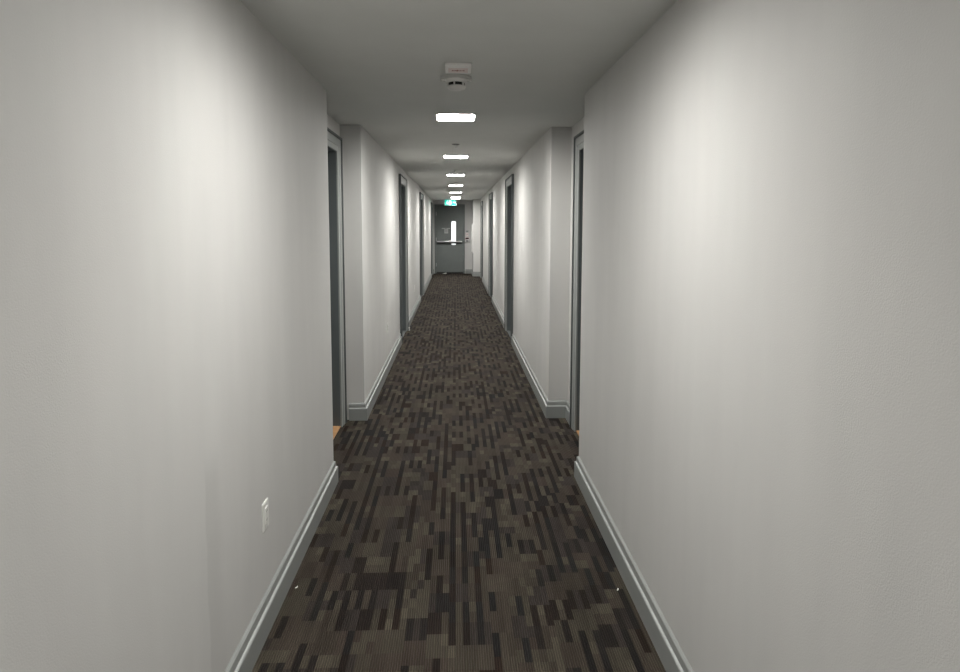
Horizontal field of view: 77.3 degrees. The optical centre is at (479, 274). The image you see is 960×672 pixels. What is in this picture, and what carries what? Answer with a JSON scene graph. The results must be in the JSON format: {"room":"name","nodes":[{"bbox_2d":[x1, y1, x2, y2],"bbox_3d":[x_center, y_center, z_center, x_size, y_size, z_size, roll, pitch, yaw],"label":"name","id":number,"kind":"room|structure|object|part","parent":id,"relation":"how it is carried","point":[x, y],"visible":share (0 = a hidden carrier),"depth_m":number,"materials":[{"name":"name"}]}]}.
{"room":"apartment building corridor","nodes":[
{"label":"apartment building corridor","id":0,"kind":"room"},
{"bbox_2d":[0,0,432,671],"bbox_3d":[-1.329,-0.243,8.010,0.472,2.440,24.100,0,5,-2],"label":"wall","id":1,"kind":"structure","parent":0,"point":[166,356],"depth_m":1.58,"materials":[{"name":"paint"}]},
{"bbox_2d":[262,498,268,532],"bbox_3d":[-0.868,0.976,2.433,0.009,0.116,0.070,0,5,-2],"label":"wall outlet","id":2,"kind":"object","parent":1,"relation":"attached to","point":[265,506],"visible":1,"depth_m":2.42,"materials":[{"name":"white plastic"}]},
{"bbox_2d":[265,505,268,524],"bbox_3d":[-0.865,0.976,2.433,0.003,0.068,0.034,0,5,-2],"label":"receptacle","id":3,"kind":"object","parent":2,"relation":"attached to","point":[266,506],"depth_m":2.44,"materials":[{"name":"white plastic"}]},
{"bbox_2d":[225,271,433,671],"bbox_3d":[-1.146,0.900,8.112,0.150,0.146,24.100,0,5,-2],"label":"baseboard","id":4,"kind":"structure","parent":1,"relation":"attached to","point":[246,654],"depth_m":2.81,"materials":[{"name":"grey paint"}]},
{"bbox_2d":[327,127,346,438],"bbox_3d":[-1.168,0.121,4.306,0.182,2.323,1.156,0,5,-2],"label":"door","id":5,"kind":"structure","parent":1,"relation":"in","point":[335,147],"depth_m":4.79,"materials":[{"name":"grey paint"}]},
{"bbox_3d":[-1.186,1.272,4.400,0.150,0.012,0.920,0,5,-2],"label":"sill","id":6,"kind":"part","parent":5,"relation":"part of","materials":[{"name":"brown wood"}]},
{"bbox_2d":[399,174,408,343],"bbox_3d":[-1.180,-0.243,8.719,0.182,2.323,1.076,0,5,-2],"label":"door","id":7,"kind":"structure","parent":1,"relation":"in","point":[403,199],"depth_m":9.12,"materials":[{"name":"grey paint"}]},
{"bbox_3d":[-1.110,-0.235,8.723,0.022,2.307,1.044,0,5,-2],"label":"casing","id":8,"kind":"part","parent":7,"relation":"part of","materials":[{"name":"grey paint"}]},
{"bbox_2d":[419,192,423,297],"bbox_3d":[-1.367,-0.623,13.330,0.182,2.323,1.156,0,5,-2],"label":"door","id":9,"kind":"structure","parent":1,"relation":"in","point":[421,196],"depth_m":13.76,"materials":[{"name":"grey paint"}]},
{"bbox_3d":[-1.297,-0.615,13.333,0.022,2.307,1.124,0,5,-2],"label":"casing","id":10,"kind":"part","parent":9,"relation":"part of","materials":[{"name":"grey paint"}]},
{"bbox_2d":[431,202,432,274],"bbox_3d":[-1.600,-1.098,19.085,0.182,2.323,1.116,0,5,-2],"label":"door","id":11,"kind":"structure","parent":1,"relation":"in","point":[431,202],"depth_m":18.88,"materials":[{"name":"grey paint"}]},
{"bbox_3d":[-1.530,-1.090,19.089,0.022,2.307,1.084,0,5,-2],"label":"casing","id":12,"kind":"part","parent":11,"relation":"part of","materials":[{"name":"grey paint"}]},
{"bbox_2d":[432,200,471,273],"bbox_3d":[-0.806,-1.243,20.150,2.500,2.440,0.200,0,5,-2],"label":"wall","id":13,"kind":"structure","parent":0,"point":[468,203],"depth_m":20.04,"materials":[{"name":"paint"}]},
{"bbox_2d":[434,204,464,273],"bbox_3d":[-1.014,-1.174,20.097,1.012,2.312,0.200,0,5,-2],"label":"door","id":14,"kind":"structure","parent":13,"relation":"in","point":[450,246],"depth_m":20.05,"materials":[{"name":"grey paint"}]},
{"bbox_3d":[-0.881,-1.371,20.047,0.150,0.790,0.004,0,5,-2],"label":"glass pane","id":15,"kind":"part","parent":14,"relation":"part of","materials":[{"name":"white glass"}]},
{"bbox_2d":[240,0,676,199],"bbox_3d":[-0.318,-1.519,8.046,2.700,0.100,24.300,0,5,-2],"label":"ceiling","id":16,"kind":"structure","parent":0,"point":[380,64],"depth_m":3.01,"materials":[{"name":"paint"}]},
{"bbox_2d":[444,199,455,205],"bbox_3d":[-0.935,-2.257,18.854,0.364,0.205,0.049,0,5,-2],"label":"exit sign","id":17,"kind":"object","parent":16,"relation":"hanging from","point":[449,202],"visible":0.99,"depth_m":18.83,"materials":[{"name":"green plastic"}]},
{"bbox_2d":[435,113,475,120],"bbox_3d":[-0.181,-1.170,4.475,0.300,0.008,0.300,0,5,-2],"label":"recessed light","id":18,"kind":"object","parent":16,"relation":"in","point":[439,116],"visible":1,"depth_m":4.42,"materials":[{"name":"white plastic"}]},
{"bbox_2d":[446,174,464,175],"bbox_3d":[-0.391,-1.599,9.674,0.300,0.008,0.300,0,5,-2],"label":"recessed light","id":19,"kind":"object","parent":16,"relation":"in","point":[446,174],"visible":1,"depth_m":9.63,"materials":[{"name":"white plastic"}]},
{"bbox_2d":[443,155,468,157],"bbox_3d":[-0.286,-1.384,7.074,0.300,0.008,0.300,0,5,-2],"label":"recessed light","id":20,"kind":"object","parent":16,"relation":"in","point":[444,156],"visible":1,"depth_m":7.01,"materials":[{"name":"white plastic"}]},
{"bbox_2d":[444,156,467,157],"bbox_3d":[-0.286,-1.381,7.075,0.278,0.001,0.270,0,5,-2],"label":"diffuser","id":21,"kind":"object","parent":20,"relation":"attached to","point":[444,156],"depth_m":7.07,"materials":[{"name":"white plastic"}]},
{"bbox_2d":[441,74,471,90],"bbox_3d":[-0.129,-1.040,3.283,0.172,0.071,0.172,0,5,-2],"label":"smoke detector","id":22,"kind":"object","parent":16,"relation":"attached to","point":[455,82],"visible":0.99,"depth_m":3.24,"materials":[{"name":"grey plastic"}]},
{"bbox_2d":[445,63,470,73],"bbox_3d":[-0.111,-1.048,3.059,0.132,0.018,0.153,0,5,-2],"label":"junction box","id":23,"kind":"object","parent":16,"relation":"attached to","point":[464,68],"visible":1,"depth_m":3.03,"materials":[{"name":"white plastic"}]},
{"bbox_3d":[-0.112,-1.042,3.070,0.100,0.001,0.085,0,5,-2],"label":"label plate","id":24,"kind":"part","parent":23,"relation":"part of","materials":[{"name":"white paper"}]},
{"bbox_2d":[252,274,665,671],"bbox_3d":[-0.322,1.013,8.255,2.700,0.100,24.300,0,5,-2],"label":"floor","id":25,"kind":"structure","parent":0,"point":[457,531],"depth_m":3.13,"materials":[{"name":"carpet"}]},
{"bbox_2d":[472,0,959,671],"bbox_3d":[0.581,-0.246,8.087,0.705,2.440,24.100,0,5,-2],"label":"wall","id":26,"kind":"structure","parent":0,"point":[769,416],"depth_m":1.53,"materials":[{"name":"paint"}]},
{"bbox_2d":[480,201,482,277],"bbox_3d":[0.123,-0.998,17.908,0.182,2.323,1.056,0,5,-2],"label":"door","id":27,"kind":"structure","parent":26,"relation":"in","point":[481,202],"depth_m":18.31,"materials":[{"name":"grey paint"}]},
{"bbox_3d":[0.053,-0.990,17.906,0.022,2.307,1.024,0,5,-2],"label":"casing","id":28,"kind":"part","parent":27,"relation":"part of","materials":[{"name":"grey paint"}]},
{"bbox_2d":[488,192,492,301],"bbox_3d":[0.310,-0.616,13.283,0.182,2.323,1.106,0,5,-2],"label":"door","id":29,"kind":"structure","parent":26,"relation":"in","point":[490,263],"depth_m":13.63,"materials":[{"name":"grey paint"}]},
{"bbox_3d":[0.240,-0.608,13.280,0.022,2.307,1.074,0,5,-2],"label":"casing","id":30,"kind":"part","parent":29,"relation":"part of","materials":[{"name":"grey paint"}]},
{"bbox_2d":[504,174,513,337],"bbox_3d":[0.494,-0.241,8.732,0.182,2.323,1.086,0,5,-2],"label":"door","id":31,"kind":"structure","parent":26,"relation":"in","point":[509,182],"depth_m":9.13,"materials":[{"name":"grey paint"}]},
{"bbox_3d":[0.424,-0.233,8.730,0.022,2.307,1.054,0,5,-2],"label":"casing","id":32,"kind":"part","parent":31,"relation":"part of","materials":[{"name":"grey paint"}]},
{"bbox_2d":[570,130,583,434],"bbox_3d":[0.840,0.125,4.303,0.182,2.323,0.974,0,5,-2],"label":"door frame","id":33,"kind":"structure","parent":26,"relation":"in","point":[578,151],"depth_m":4.70,"materials":[{"name":"grey paint"}]},
{"bbox_2d":[465,269,693,671],"bbox_3d":[0.441,0.897,8.180,0.446,0.146,24.105,0,5,-3],"label":"baseboard","id":34,"kind":"structure","parent":26,"relation":"attached to","point":[671,655],"depth_m":2.86,"materials":[{"name":"grey paint"}]}
]}

